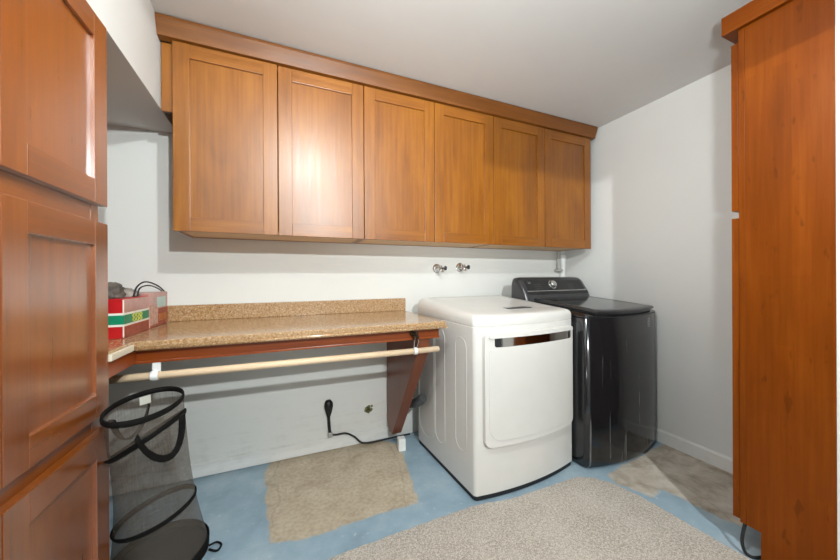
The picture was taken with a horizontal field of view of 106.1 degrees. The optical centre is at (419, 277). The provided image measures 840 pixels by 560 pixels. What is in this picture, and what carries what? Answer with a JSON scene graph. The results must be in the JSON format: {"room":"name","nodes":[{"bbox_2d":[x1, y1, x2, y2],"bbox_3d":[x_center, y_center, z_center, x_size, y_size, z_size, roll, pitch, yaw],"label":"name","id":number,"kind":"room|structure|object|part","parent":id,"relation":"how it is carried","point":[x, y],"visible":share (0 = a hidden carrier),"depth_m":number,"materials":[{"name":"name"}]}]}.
{"room":"laundry room","nodes":[
{"label":"laundry room","id":0,"kind":"room"},
{"bbox_2d":[98,124,563,479],"bbox_3d":[-0.303,-0.090,2.156,3.570,2.340,0.101,0,0,-23],"label":"wall","id":1,"kind":"structure","parent":0,"point":[229,414],"depth_m":1.83,"materials":[{"name":"white paint"}]},
{"bbox_2d":[86,0,172,132],"bbox_3d":[-1.183,-0.961,0.722,0.638,0.388,1.853,0,0,-23],"label":"soffit","id":2,"kind":"object","parent":1,"relation":"attached to","point":[133,45],"depth_m":1.26,"materials":[{"name":"white paint"}]},
{"bbox_2d":[109,426,391,495],"bbox_3d":[-1.008,1.042,1.796,1.780,0.076,0.010,0,0,-23],"label":"baseboard","id":3,"kind":"structure","parent":1,"relation":"attached to","point":[221,465],"depth_m":1.83,"materials":[{"name":"white paint"}]},
{"bbox_2d":[172,40,363,243],"bbox_3d":[-0.772,-0.661,1.730,0.867,0.893,0.316,0,0,-23],"label":"upper cabinet","id":4,"kind":"object","parent":1,"relation":"attached to","point":[262,150],"visible":0.98,"depth_m":1.56,"materials":[{"name":"brown wood"}]},
{"bbox_2d":[161,42,172,113],"bbox_3d":[-1.153,-0.912,1.445,0.045,0.310,0.020,0,0,-23],"label":"trim","id":5,"kind":"structure","parent":4,"relation":"attached to","point":[166,48],"depth_m":1.44,"materials":[{"name":"brown wood"}]},
{"bbox_3d":[-0.915,-0.640,1.509,0.428,0.853,0.021,0,0,-23],"label":"door","id":6,"kind":"part","parent":4,"relation":"part of","materials":[{"name":"brown wood"}]},
{"bbox_3d":[-0.917,-0.640,1.513,0.308,0.733,0.010,0,0,-23],"label":"panel","id":7,"kind":"part","parent":4,"relation":"part of","materials":[{"name":"brown wood"}]},
{"bbox_3d":[-0.774,-0.229,1.740,0.835,0.014,0.280,0,0,-23],"label":"panel","id":8,"kind":"part","parent":4,"relation":"part of","materials":[{"name":"brown wood"}]},
{"bbox_3d":[-0.517,-0.642,1.683,0.434,0.853,0.021,0,0,-23],"label":"door","id":9,"kind":"part","parent":4,"relation":"part of","materials":[{"name":"brown wood"}]},
{"bbox_3d":[-0.518,-0.642,1.686,0.314,0.733,0.010,0,0,-23],"label":"panel","id":10,"kind":"part","parent":4,"relation":"part of","materials":[{"name":"brown wood"}]},
{"bbox_2d":[108,298,447,378],"bbox_3d":[-0.812,0.228,1.458,1.880,0.170,0.784,0,0,-23],"label":"countertop","id":11,"kind":"structure","parent":1,"relation":"attached to","point":[203,330],"depth_m":1.47,"materials":[{"name":"stone"}]},
{"bbox_2d":[108,296,148,338],"bbox_3d":[-1.298,0.154,1.242,0.301,0.150,0.243,0,0,-23],"label":"carton","id":12,"kind":"object","parent":11,"relation":"on","point":[127,316],"visible":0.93,"depth_m":1.22,"materials":[{"name":"red cardboard"}]},
{"bbox_2d":[108,282,125,298],"bbox_3d":[-1.198,0.047,1.215,0.099,0.063,0.102,0,0,-35],"label":"crumpled bag","id":13,"kind":"object","parent":12,"relation":"on","point":[115,290],"visible":0.46,"depth_m":1.21,"materials":[{"name":"grey fabric"}]},
{"bbox_2d":[124,288,139,296],"bbox_3d":[-1.235,0.060,1.328,0.100,0.038,0.097,0,0,27],"label":"folded cloth","id":14,"kind":"object","parent":12,"relation":"on","point":[129,291],"visible":0.44,"depth_m":1.31,"materials":[{"name":"white fabric"}]},
{"bbox_2d":[133,281,164,295],"bbox_3d":[-1.230,0.045,1.440,0.012,0.062,0.339,0,0,-23],"label":"loose cable","id":15,"kind":"object","parent":12,"relation":"on","point":[137,286],"visible":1,"depth_m":1.37,"materials":[{"name":"grey plastic"}]},
{"bbox_2d":[139,291,167,328],"bbox_3d":[-1.366,0.149,1.477,0.239,0.160,0.236,0,0,-23],"label":"carton","id":16,"kind":"object","parent":11,"relation":"on","point":[158,308],"visible":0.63,"depth_m":1.50,"materials":[{"name":"pink cardboard"}]},
{"bbox_2d":[159,312,165,320],"bbox_3d":[-1.273,0.189,1.560,0.003,0.035,0.096,0,0,-23],"label":"print","id":17,"kind":"object","parent":16,"relation":"attached to","point":[162,315],"depth_m":1.56},
{"bbox_2d":[149,362,160,380],"bbox_3d":[-0.981,0.345,1.171,0.030,0.070,0.036,0,0,-23],"label":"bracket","id":18,"kind":"object","parent":11,"relation":"attached to","point":[156,367],"visible":0.94,"depth_m":1.17,"materials":[{"name":"white plastic"}]},
{"bbox_2d":[410,331,418,354],"bbox_3d":[-0.028,0.318,1.567,0.044,0.130,0.053,0,0,-23],"label":"hook","id":19,"kind":"object","parent":11,"relation":"attached to","point":[414,334],"visible":0.94,"depth_m":1.56,"materials":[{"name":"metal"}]},
{"bbox_2d":[168,298,405,321],"bbox_3d":[-0.964,0.185,1.808,1.874,0.084,0.021,0,0,-23],"label":"backsplash","id":20,"kind":"structure","parent":1,"relation":"attached to","point":[266,309],"depth_m":1.85,"materials":[{"name":"stone"}]},
{"bbox_2d":[324,399,409,443],"bbox_3d":[-0.330,0.920,2.063,0.563,0.317,0.031,0,0,-21],"label":"lead","id":21,"kind":"object","parent":1,"relation":"attached to","point":[328,405],"visible":0.98,"depth_m":1.97,"materials":[{"name":"black plastic"}]},
{"bbox_2d":[387,338,428,433],"bbox_3d":[-0.086,0.632,1.879,0.062,0.749,0.554,0,0,-23],"label":"bracket","id":22,"kind":"object","parent":1,"relation":"attached to","point":[403,371],"visible":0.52,"depth_m":1.88,"materials":[{"name":"brown wood"}]},
{"bbox_2d":[108,346,439,383],"bbox_3d":[-0.652,0.363,1.311,1.622,0.041,0.029,0,0,-23],"label":"rod","id":23,"kind":"object","parent":22,"relation":"attached to","point":[125,378],"visible":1,"depth_m":1.30,"materials":[{"name":"beige wood"}]},
{"bbox_2d":[410,393,426,407],"bbox_3d":[-0.051,0.777,2.022,0.084,0.158,0.320,0,0,-23],"label":"vent duct","id":24,"kind":"object","parent":1,"relation":"attached to","point":[421,398],"visible":0.48,"depth_m":1.91,"materials":[{"name":"grey metal"}]},
{"bbox_2d":[354,86,493,247],"bbox_3d":[0.028,-0.666,2.073,0.868,0.893,0.312,0,0,-23],"label":"upper cabinet","id":25,"kind":"object","parent":1,"relation":"attached to","point":[428,166],"visible":0.97,"depth_m":1.91,"materials":[{"name":"brown wood"}]},
{"bbox_3d":[-0.115,-0.645,1.854,0.431,0.853,0.021,0,0,-23],"label":"door","id":26,"kind":"part","parent":25,"relation":"part of","materials":[{"name":"brown wood"}]},
{"bbox_3d":[-0.117,-0.645,1.857,0.311,0.733,0.010,0,0,-23],"label":"panel","id":27,"kind":"part","parent":25,"relation":"part of","materials":[{"name":"brown wood"}]},
{"bbox_3d":[0.027,-0.233,2.081,0.836,0.014,0.280,0,0,-23],"label":"panel","id":28,"kind":"part","parent":25,"relation":"part of","materials":[{"name":"brown wood"}]},
{"bbox_3d":[0.286,-0.647,2.024,0.432,0.853,0.021,0,0,-23],"label":"door","id":29,"kind":"part","parent":25,"relation":"part of","materials":[{"name":"brown wood"}]},
{"bbox_3d":[0.284,-0.647,2.028,0.312,0.733,0.010,0,0,-23],"label":"panel","id":30,"kind":"part","parent":25,"relation":"part of","materials":[{"name":"brown wood"}]},
{"bbox_2d":[433,264,446,272],"bbox_3d":[0.147,-0.069,2.250,0.074,0.068,0.094,0,0,-34],"label":"faucet","id":31,"kind":"object","parent":1,"relation":"attached to","point":[437,268],"visible":1,"depth_m":2.25,"materials":[{"name":"silver metal"}]},
{"bbox_2d":[456,263,469,271],"bbox_3d":[0.322,-0.079,2.325,0.074,0.068,0.094,0,0,-34],"label":"faucet","id":32,"kind":"object","parent":1,"relation":"attached to","point":[460,267],"visible":1,"depth_m":2.33,"materials":[{"name":"silver metal"}]},
{"bbox_2d":[472,117,590,250],"bbox_3d":[0.849,-0.670,2.422,0.910,0.893,0.312,0,0,-23],"label":"upper cabinet","id":33,"kind":"object","parent":1,"relation":"attached to","point":[542,177],"visible":0.91,"depth_m":2.26,"materials":[{"name":"brown wood"}]},
{"bbox_3d":[0.691,-0.649,2.196,0.440,0.853,0.021,0,0,-23],"label":"door","id":34,"kind":"part","parent":33,"relation":"part of","materials":[{"name":"brown wood"}]},
{"bbox_3d":[0.689,-0.649,2.200,0.320,0.733,0.010,0,0,-23],"label":"panel","id":35,"kind":"part","parent":33,"relation":"part of","materials":[{"name":"brown wood"}]},
{"bbox_3d":[0.849,-0.238,2.430,0.878,0.014,0.280,0,0,-23],"label":"panel","id":36,"kind":"part","parent":33,"relation":"part of","materials":[{"name":"brown wood"}]},
{"bbox_3d":[1.110,-0.651,2.375,0.463,0.853,0.021,0,0,-23],"label":"door","id":37,"kind":"part","parent":33,"relation":"part of","materials":[{"name":"brown wood"}]},
{"bbox_3d":[1.108,-0.651,2.378,0.343,0.733,0.010,0,0,-23],"label":"panel","id":38,"kind":"part","parent":33,"relation":"part of","materials":[{"name":"brown wood"}]},
{"bbox_2d":[555,251,565,276],"bbox_3d":[1.208,0.222,2.707,0.116,0.898,0.072,0,0,-23],"label":"drain standpipe","id":39,"kind":"object","parent":1,"relation":"attached to","point":[561,259],"visible":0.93,"depth_m":2.70,"materials":[{"name":"white plastic"}]},
{"bbox_2d":[109,431,760,559],"bbox_3d":[0.623,1.077,-0.008,3.470,0.001,4.700,0,0,-23],"label":"floor","id":40,"kind":"structure","parent":0,"point":[324,505],"depth_m":1.55,"materials":[{"name":"paint"}]},
{"bbox_2d":[0,0,109,559],"bbox_3d":[-1.082,0.162,0.481,0.617,1.846,0.793,0,0,-23],"label":"tall cabinet","id":41,"kind":"object","parent":40,"relation":"on","point":[54,382],"visible":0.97,"depth_m":0.75,"materials":[{"name":"brown wood"}]},
{"bbox_3d":[-0.731,0.120,0.416,0.022,0.567,0.394,0,0,-23],"label":"door","id":42,"kind":"part","parent":41,"relation":"part of","materials":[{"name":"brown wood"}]},
{"bbox_3d":[-0.728,0.715,0.416,0.022,0.527,0.394,0,0,-23],"label":"door","id":43,"kind":"part","parent":41,"relation":"part of","materials":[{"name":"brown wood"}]},
{"bbox_3d":[-0.828,0.161,0.589,0.020,1.846,0.793,0,0,-23],"label":"frame","id":44,"kind":"part","parent":41,"relation":"part of","materials":[{"name":"brown wood"}]},
{"bbox_3d":[-0.890,-0.489,0.781,0.022,0.546,0.393,0,0,-23],"label":"door","id":45,"kind":"part","parent":41,"relation":"part of","materials":[{"name":"brown wood"}]},
{"bbox_3d":[-0.887,0.120,0.782,0.022,0.567,0.393,0,0,-23],"label":"door","id":46,"kind":"part","parent":41,"relation":"part of","materials":[{"name":"brown wood"}]},
{"bbox_3d":[-0.884,0.715,0.782,0.022,0.527,0.393,0,0,-23],"label":"door","id":47,"kind":"part","parent":41,"relation":"part of","materials":[{"name":"brown wood"}]},
{"bbox_3d":[-0.893,-0.489,0.780,0.010,0.418,0.265,0,0,-23],"label":"panel","id":48,"kind":"part","parent":41,"relation":"part of","materials":[{"name":"brown wood"}]},
{"bbox_3d":[-0.890,0.120,0.780,0.010,0.439,0.265,0,0,-23],"label":"panel","id":49,"kind":"part","parent":41,"relation":"part of","materials":[{"name":"brown wood"}]},
{"bbox_3d":[-0.887,0.715,0.781,0.010,0.399,0.265,0,0,-23],"label":"panel","id":50,"kind":"part","parent":41,"relation":"part of","materials":[{"name":"brown wood"}]},
{"bbox_2d":[99,386,221,559],"bbox_3d":[-0.914,0.732,1.092,0.354,0.704,0.580,0,0,-23],"label":"laundry hamper","id":51,"kind":"object","parent":40,"relation":"on","point":[187,538],"visible":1,"depth_m":1.06,"materials":[{"name":"black fabric"}]},
{"bbox_3d":[-0.968,0.490,1.039,0.066,0.115,0.140,0,0,2],"label":"handle","id":52,"kind":"part","parent":51,"relation":"part of","materials":[{"name":"black fabric"}]},
{"bbox_3d":[-0.773,0.496,0.940,0.019,0.131,0.165,0,0,8],"label":"handle","id":53,"kind":"part","parent":51,"relation":"part of","materials":[{"name":"black fabric"}]},
{"bbox_2d":[397,436,405,451],"bbox_3d":[-0.117,1.041,1.986,0.044,0.075,0.045,0,0,-17],"label":"pipe stub","id":54,"kind":"object","parent":40,"relation":"on","point":[401,441],"visible":1,"depth_m":1.97,"materials":[{"name":"white plastic"}]},
{"bbox_2d":[418,295,572,500],"bbox_3d":[0.443,0.602,1.914,0.690,0.948,0.700,0,0,-26],"label":"dryer","id":55,"kind":"object","parent":40,"relation":"on","point":[496,415],"visible":0.97,"depth_m":1.62,"materials":[{"name":"white metal"}]},
{"bbox_3d":[0.585,0.541,1.634,0.610,0.556,0.051,0,0,-26],"label":"door","id":56,"kind":"part","parent":55,"relation":"part of","materials":[{"name":"white metal"}]},
{"bbox_2d":[328,477,750,559],"bbox_3d":[0.595,1.071,0.613,1.670,0.010,1.871,0,0,-23],"label":"carpet","id":57,"kind":"object","parent":40,"relation":"on","point":[577,518],"visible":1,"depth_m":1.31,"materials":[{"name":"beige carpet"}]},
{"bbox_2d":[512,277,655,467],"bbox_3d":[1.103,0.533,2.149,0.680,1.079,0.684,0,0,-26],"label":"washer","id":58,"kind":"object","parent":40,"relation":"on","point":[614,420],"visible":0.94,"depth_m":1.81,"materials":[{"name":"metal"}]},
{"bbox_3d":[0.975,0.044,2.315,0.068,0.068,0.026,0,-32,-26],"label":"knob","id":59,"kind":"part","parent":58,"relation":"part of","materials":[{"name":"silver metal"}]},
{"bbox_3d":[1.003,0.052,2.341,0.580,0.071,0.046,0,0,-26],"label":"control panel","id":60,"kind":"part","parent":58,"relation":"part of","materials":[{"name":"black plastic"}]},
{"bbox_3d":[1.144,0.161,2.099,0.503,0.044,0.462,0,0,-26],"label":"lid glass","id":61,"kind":"part","parent":58,"relation":"part of","materials":[{"name":"black glass"}]},
{"bbox_3d":[1.146,0.174,2.096,0.570,0.075,0.529,0,0,-26],"label":"lid","id":62,"kind":"part","parent":58,"relation":"part of","materials":[{"name":"black metal"}]},
{"bbox_2d":[740,523,760,559],"bbox_3d":[1.274,1.012,1.212,0.067,0.120,0.030,0,0,31],"label":"lead","id":63,"kind":"object","parent":40,"relation":"on","point":[744,526],"visible":0.93,"depth_m":1.22,"materials":[{"name":"black rubber"}]},
{"bbox_2d":[721,0,836,559],"bbox_3d":[1.558,0.017,1.261,0.638,2.108,0.279,0,0,-23],"label":"tall cabinet","id":64,"kind":"object","parent":40,"relation":"on","point":[783,60],"visible":1,"depth_m":1.12,"materials":[{"name":"orange wood"}]},
{"bbox_3d":[1.379,-0.590,1.303,0.308,0.656,0.021,0,0,-23],"label":"door","id":65,"kind":"part","parent":64,"relation":"part of","materials":[{"name":"orange wood"}]},
{"bbox_3d":[1.384,0.353,1.304,0.308,1.174,0.021,0,0,-23],"label":"door","id":66,"kind":"part","parent":64,"relation":"part of","materials":[{"name":"orange wood"}]},
{"bbox_3d":[1.532,-0.008,1.344,0.620,1.913,0.018,0,0,-23],"label":"frame","id":67,"kind":"part","parent":64,"relation":"part of","materials":[{"name":"orange wood"}]},
{"bbox_3d":[1.553,-1.001,1.260,0.638,0.072,0.279,0,0,-23],"label":"crown molding","id":68,"kind":"part","parent":64,"relation":"part of","materials":[{"name":"orange wood"}]},
{"bbox_2d":[150,0,751,127],"bbox_3d":[0.097,-1.212,1.201,3.370,0.100,1.973,0,0,-23],"label":"ceiling","id":69,"kind":"structure","parent":0,"point":[596,63],"depth_m":1.54,"materials":[{"name":"white paint"}]},
{"bbox_2d":[564,64,738,457],"bbox_3d":[1.699,-0.101,1.881,0.100,2.340,1.973,0,0,-23],"label":"wall","id":70,"kind":"structure","parent":0,"point":[662,215],"depth_m":1.98,"materials":[{"name":"white paint"}]},
{"bbox_2d":[155,12,597,140],"bbox_3d":[0.101,-1.117,1.927,2.739,0.084,0.054,0,0,-23],"label":"trim","id":71,"kind":"structure","parent":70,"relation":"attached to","point":[168,28],"depth_m":1.70,"materials":[{"name":"brown wood"}]},
{"bbox_2d":[655,428,732,473],"bbox_3d":[1.528,1.030,2.155,0.013,0.080,1.333,0,0,-23],"label":"baseboard","id":72,"kind":"structure","parent":70,"relation":"attached to","point":[716,459],"depth_m":1.88,"materials":[{"name":"white paint"}]},
{"bbox_2d":[835,0,839,559],"bbox_3d":[1.688,-0.050,0.984,0.623,2.240,0.330,0,0,-23],"label":"wall","id":73,"kind":"structure","parent":0,"point":[837,2],"depth_m":1.01,"materials":[{"name":"white paint"}]}
]}

